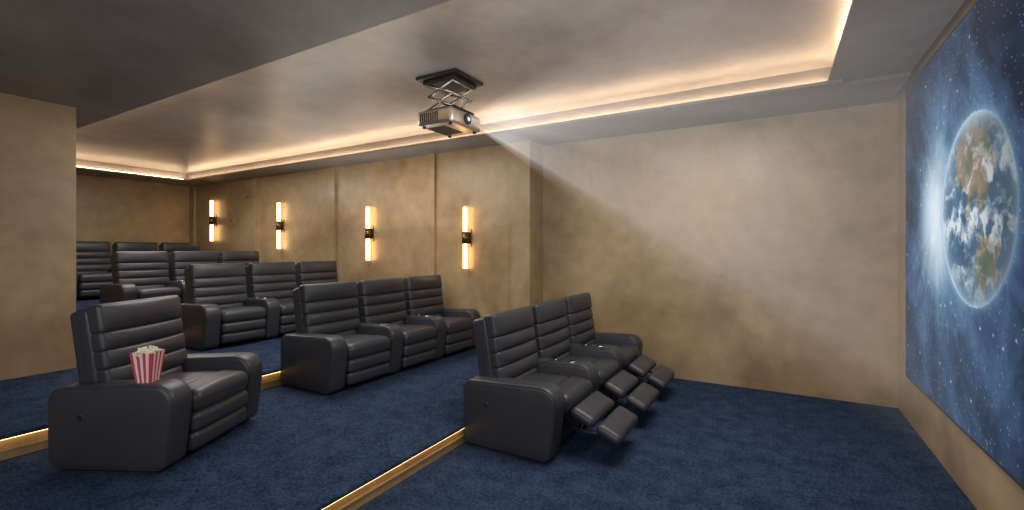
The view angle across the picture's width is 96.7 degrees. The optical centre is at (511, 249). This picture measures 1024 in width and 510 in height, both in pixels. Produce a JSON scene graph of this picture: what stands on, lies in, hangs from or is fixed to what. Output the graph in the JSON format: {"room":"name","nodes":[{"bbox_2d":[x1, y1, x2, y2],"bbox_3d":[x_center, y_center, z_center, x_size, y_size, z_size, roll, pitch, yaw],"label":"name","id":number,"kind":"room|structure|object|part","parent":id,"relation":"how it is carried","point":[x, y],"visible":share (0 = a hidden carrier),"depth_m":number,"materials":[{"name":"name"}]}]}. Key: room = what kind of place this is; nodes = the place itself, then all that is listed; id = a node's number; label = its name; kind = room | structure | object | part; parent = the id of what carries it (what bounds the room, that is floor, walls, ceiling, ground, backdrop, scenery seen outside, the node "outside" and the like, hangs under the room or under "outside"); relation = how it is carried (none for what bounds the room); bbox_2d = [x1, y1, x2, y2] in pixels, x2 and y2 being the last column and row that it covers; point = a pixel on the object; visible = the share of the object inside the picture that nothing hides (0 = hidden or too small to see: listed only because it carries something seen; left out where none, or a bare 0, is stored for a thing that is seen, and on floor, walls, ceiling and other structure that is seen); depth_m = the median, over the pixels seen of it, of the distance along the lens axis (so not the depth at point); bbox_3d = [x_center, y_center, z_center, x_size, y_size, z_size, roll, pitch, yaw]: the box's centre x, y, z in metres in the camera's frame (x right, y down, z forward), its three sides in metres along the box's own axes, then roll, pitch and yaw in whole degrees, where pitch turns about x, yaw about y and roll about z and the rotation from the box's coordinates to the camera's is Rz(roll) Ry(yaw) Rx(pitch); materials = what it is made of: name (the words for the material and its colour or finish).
{"room":"home theater","nodes":[
{"label":"home theater","id":0,"kind":"room"},
{"bbox_2d":[0,92,75,380],"bbox_3d":[-7.933,-0.125,4.880,5.780,3.750,3.220,0,0,30],"label":"wall","id":1,"kind":"structure","parent":0,"point":[38,137],"depth_m":4.57,"materials":[{"name":"beige paint"}]},
{"bbox_2d":[76,174,188,265],"bbox_3d":[-8.548,-0.125,9.444,0.150,3.750,4.370,0,0,30],"label":"wall","id":2,"kind":"structure","parent":0,"point":[112,210],"depth_m":9.83,"materials":[{"name":"beige paint"}]},
{"bbox_2d":[189,140,542,317],"bbox_3d":[-3.573,-0.125,8.772,9.140,3.750,0.560,0,0,30],"label":"wall","id":3,"kind":"structure","parent":0,"point":[416,203],"depth_m":7.41,"materials":[{"name":"beige paint"}]},
{"bbox_2d":[209,200,216,241],"bbox_3d":[-6.768,-0.660,10.278,0.130,0.938,0.125,0,0,30],"label":"wall sconce","id":4,"kind":"object","parent":3,"relation":"attached to","point":[213,218],"visible":1,"depth_m":10.24,"materials":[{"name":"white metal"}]},
{"bbox_2d":[276,202,283,248],"bbox_3d":[-4.620,-0.480,9.038,0.130,0.938,0.125,0,0,30],"label":"wall sconce","id":5,"kind":"object","parent":3,"relation":"attached to","point":[280,222],"visible":1,"depth_m":9.01,"materials":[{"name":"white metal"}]},
{"bbox_2d":[365,206,373,260],"bbox_3d":[-2.455,-0.280,7.788,0.130,0.938,0.125,0,0,30],"label":"wall sconce","id":6,"kind":"object","parent":3,"relation":"attached to","point":[369,230],"visible":1,"depth_m":7.75,"materials":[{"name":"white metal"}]},
{"bbox_2d":[462,206,471,269],"bbox_3d":[-0.688,-0.180,6.768,0.130,0.938,0.125,0,0,30],"label":"wall sconce","id":7,"kind":"object","parent":3,"relation":"attached to","point":[467,233],"visible":1,"depth_m":6.73,"materials":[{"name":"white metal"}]},
{"bbox_2d":[76,0,851,172],"bbox_3d":[-3.565,-1.800,4.795,13.130,0.200,7.140,0,0,30],"label":"ceiling","id":8,"kind":"structure","parent":0,"point":[529,57],"depth_m":4.31,"materials":[{"name":"beige paint"}]},
{"bbox_2d":[416,68,482,137],"bbox_3d":[-0.623,-1.445,4.561,0.500,0.510,0.504,0,0,30],"label":"ceiling projector","id":9,"kind":"object","parent":8,"relation":"hanging from","point":[449,120],"depth_m":4.43,"materials":[{"name":"silver metal"}]},
{"bbox_2d":[0,0,965,185],"bbox_3d":[-3.591,-1.605,4.810,13.070,0.190,7.140,0,0,30],"label":"ceiling soffit","id":10,"kind":"structure","parent":8,"relation":"attached to","point":[102,59],"depth_m":3.76,"materials":[{"name":"grey paint"}]},
{"bbox_2d":[0,296,976,509],"bbox_3d":[-3.565,1.324,4.795,13.130,0.852,7.140,0,0,30],"label":"floor","id":11,"kind":"structure","parent":0,"point":[699,445],"depth_m":3.36,"materials":[{"name":"blue carpet"}]},
{"bbox_2d":[76,241,112,298],"bbox_3d":[-7.872,0.368,8.416,0.870,1.063,0.861,0,0,30],"label":"recliner chair","id":12,"kind":"object","parent":11,"relation":"on","point":[93,260],"visible":0.53,"depth_m":8.47,"materials":[{"name":"grey leather"}]},
{"bbox_2d":[107,242,157,271],"bbox_3d":[-7.475,0.368,9.103,0.870,1.063,0.854,0,0,30],"label":"recliner chair","id":13,"kind":"object","parent":11,"relation":"on","point":[117,246],"visible":0.09,"depth_m":9.19,"materials":[{"name":"grey leather"}]},
{"bbox_2d":[0,371,280,440],"bbox_3d":[-2.840,1.285,4.139,0.014,0.003,6.690,0,0,30],"label":"wall strip","id":14,"kind":"object","parent":11,"relation":"attached to","point":[280,371],"visible":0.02,"depth_m":3.19,"materials":[{"name":"gold metal"}]},
{"bbox_2d":[100,251,181,303],"bbox_3d":[-5.880,0.548,7.266,0.870,1.063,0.861,0,0,30],"label":"recliner chair","id":15,"kind":"object","parent":11,"relation":"on","point":[136,275],"visible":0.77,"depth_m":7.22,"materials":[{"name":"grey leather"}]},
{"bbox_2d":[0,372,282,460],"bbox_3d":[-2.857,1.357,4.149,0.022,0.146,6.730,0,0,30],"label":"trim","id":16,"kind":"structure","parent":11,"relation":"attached to","point":[32,442],"depth_m":3.21,"materials":[{"name":"brown wood"}]},
{"bbox_2d":[48,295,262,472],"bbox_3d":[-2.542,0.898,3.385,0.870,1.063,0.999,0,0,3],"label":"recliner chair","id":17,"kind":"object","parent":11,"relation":"on","point":[106,421],"visible":0.94,"depth_m":3.05,"materials":[{"name":"grey leather"}]},
{"bbox_2d":[130,345,165,382],"bbox_3d":[-2.387,0.745,2.984,0.140,0.232,0.138,0,0,-6],"label":"bucket","id":18,"kind":"object","parent":17,"relation":"on","point":[147,362],"visible":1,"depth_m":2.94,"materials":[{"name":"red paper"}]},
{"bbox_2d":[158,242,198,280],"bbox_3d":[-7.046,0.368,9.847,0.870,1.063,0.991,0,0,30],"label":"recliner chair","id":19,"kind":"object","parent":11,"relation":"on","point":[169,247],"visible":0.11,"depth_m":9.84,"materials":[{"name":"grey leather"}]},
{"bbox_2d":[165,251,217,303],"bbox_3d":[-5.483,0.548,7.953,0.870,1.063,0.854,0,0,30],"label":"recliner chair","id":20,"kind":"object","parent":11,"relation":"on","point":[178,260],"visible":0.34,"depth_m":7.88,"materials":[{"name":"grey leather"}]},
{"bbox_2d":[181,263,265,350],"bbox_3d":[-3.888,0.719,6.116,0.870,1.063,0.861,0,0,30],"label":"recliner chair","id":21,"kind":"object","parent":11,"relation":"on","point":[214,313],"visible":0.96,"depth_m":5.99,"materials":[{"name":"grey leather"}]},
{"bbox_2d":[217,251,258,265],"bbox_3d":[-5.054,0.548,8.697,0.870,1.063,0.991,0,0,30],"label":"recliner chair","id":22,"kind":"object","parent":11,"relation":"on","point":[246,257],"visible":0.08,"depth_m":8.72,"materials":[{"name":"grey leather"}]},
{"bbox_2d":[243,262,296,339],"bbox_3d":[-3.491,0.719,6.803,0.870,1.063,0.854,0,0,30],"label":"recliner chair","id":23,"kind":"object","parent":11,"relation":"on","point":[270,285],"visible":0.75,"depth_m":6.69,"materials":[{"name":"grey leather"}]},
{"bbox_2d":[295,261,337,287],"bbox_3d":[-3.062,0.719,7.547,0.870,1.063,0.991,0,0,30],"label":"recliner chair","id":24,"kind":"object","parent":11,"relation":"on","point":[307,272],"visible":0.17,"depth_m":7.55,"materials":[{"name":"grey leather"}]},
{"bbox_2d":[280,281,390,394],"bbox_3d":[-1.879,0.898,4.956,0.870,1.063,0.861,0,0,30],"label":"recliner chair","id":25,"kind":"object","parent":11,"relation":"on","point":[326,353],"visible":1,"depth_m":4.77,"materials":[{"name":"grey leather"}]},
{"bbox_2d":[322,428,463,509],"bbox_3d":[-0.737,1.465,3.162,0.014,0.003,7.100,0,0,30],"label":"wall strip","id":26,"kind":"object","parent":11,"relation":"attached to","point":[463,428],"visible":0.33,"depth_m":2.99,"materials":[{"name":"gold metal"}]},
{"bbox_2d":[323,429,465,509],"bbox_3d":[-0.754,1.532,3.172,0.022,0.136,7.140,0,0,30],"label":"trim","id":27,"kind":"structure","parent":11,"relation":"attached to","point":[371,490],"depth_m":3.10,"materials":[{"name":"brown wood"}]},
{"bbox_2d":[356,277,436,375],"bbox_3d":[-1.482,0.898,5.643,0.870,1.063,0.854,0,0,30],"label":"recliner chair","id":28,"kind":"object","parent":11,"relation":"on","point":[381,302],"visible":0.8,"depth_m":5.53,"materials":[{"name":"grey leather"}]},
{"bbox_2d":[403,275,480,360],"bbox_3d":[-1.053,0.898,6.387,0.870,1.063,0.991,0,0,30],"label":"recliner chair","id":29,"kind":"object","parent":11,"relation":"on","point":[423,294],"visible":0.78,"depth_m":6.24,"materials":[{"name":"grey leather"}]},
{"bbox_2d":[464,306,637,462],"bbox_3d":[0.340,1.069,3.802,1.266,1.063,0.861,0,0,30],"label":"recliner chair","id":30,"kind":"object","parent":11,"relation":"on","point":[512,408],"visible":1,"depth_m":3.63,"materials":[{"name":"grey leather"}]},
{"bbox_2d":[529,298,658,426],"bbox_3d":[0.736,1.069,4.489,1.266,1.063,0.854,0,0,30],"label":"recliner chair","id":31,"kind":"object","parent":11,"relation":"on","point":[552,335],"visible":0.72,"depth_m":4.43,"materials":[{"name":"grey leather"}]},
{"bbox_2d":[561,293,674,399],"bbox_3d":[1.166,1.069,5.233,1.266,1.063,0.991,0,0,30],"label":"recliner chair","id":32,"kind":"object","parent":11,"relation":"on","point":[626,349],"visible":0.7,"depth_m":5.14,"materials":[{"name":"grey leather"}]},
{"bbox_2d":[543,93,897,407],"bbox_3d":[2.215,-0.125,5.667,3.990,3.750,0.150,0,0,30],"label":"wall","id":33,"kind":"structure","parent":0,"point":[760,253],"depth_m":5.30,"materials":[{"name":"beige paint"}]},
{"bbox_2d":[898,0,1023,509],"bbox_3d":[2.166,-0.125,1.486,0.195,3.750,7.440,0,0,30],"label":"wall","id":34,"kind":"structure","parent":0,"point":[985,484],"depth_m":2.84,"materials":[{"name":"beige paint"}]},
{"bbox_3d":[2.735,-0.162,2.624,0.044,2.637,3.540,0,0,30],"label":"projection screen","id":35,"kind":"part","parent":34,"relation":"part of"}
]}

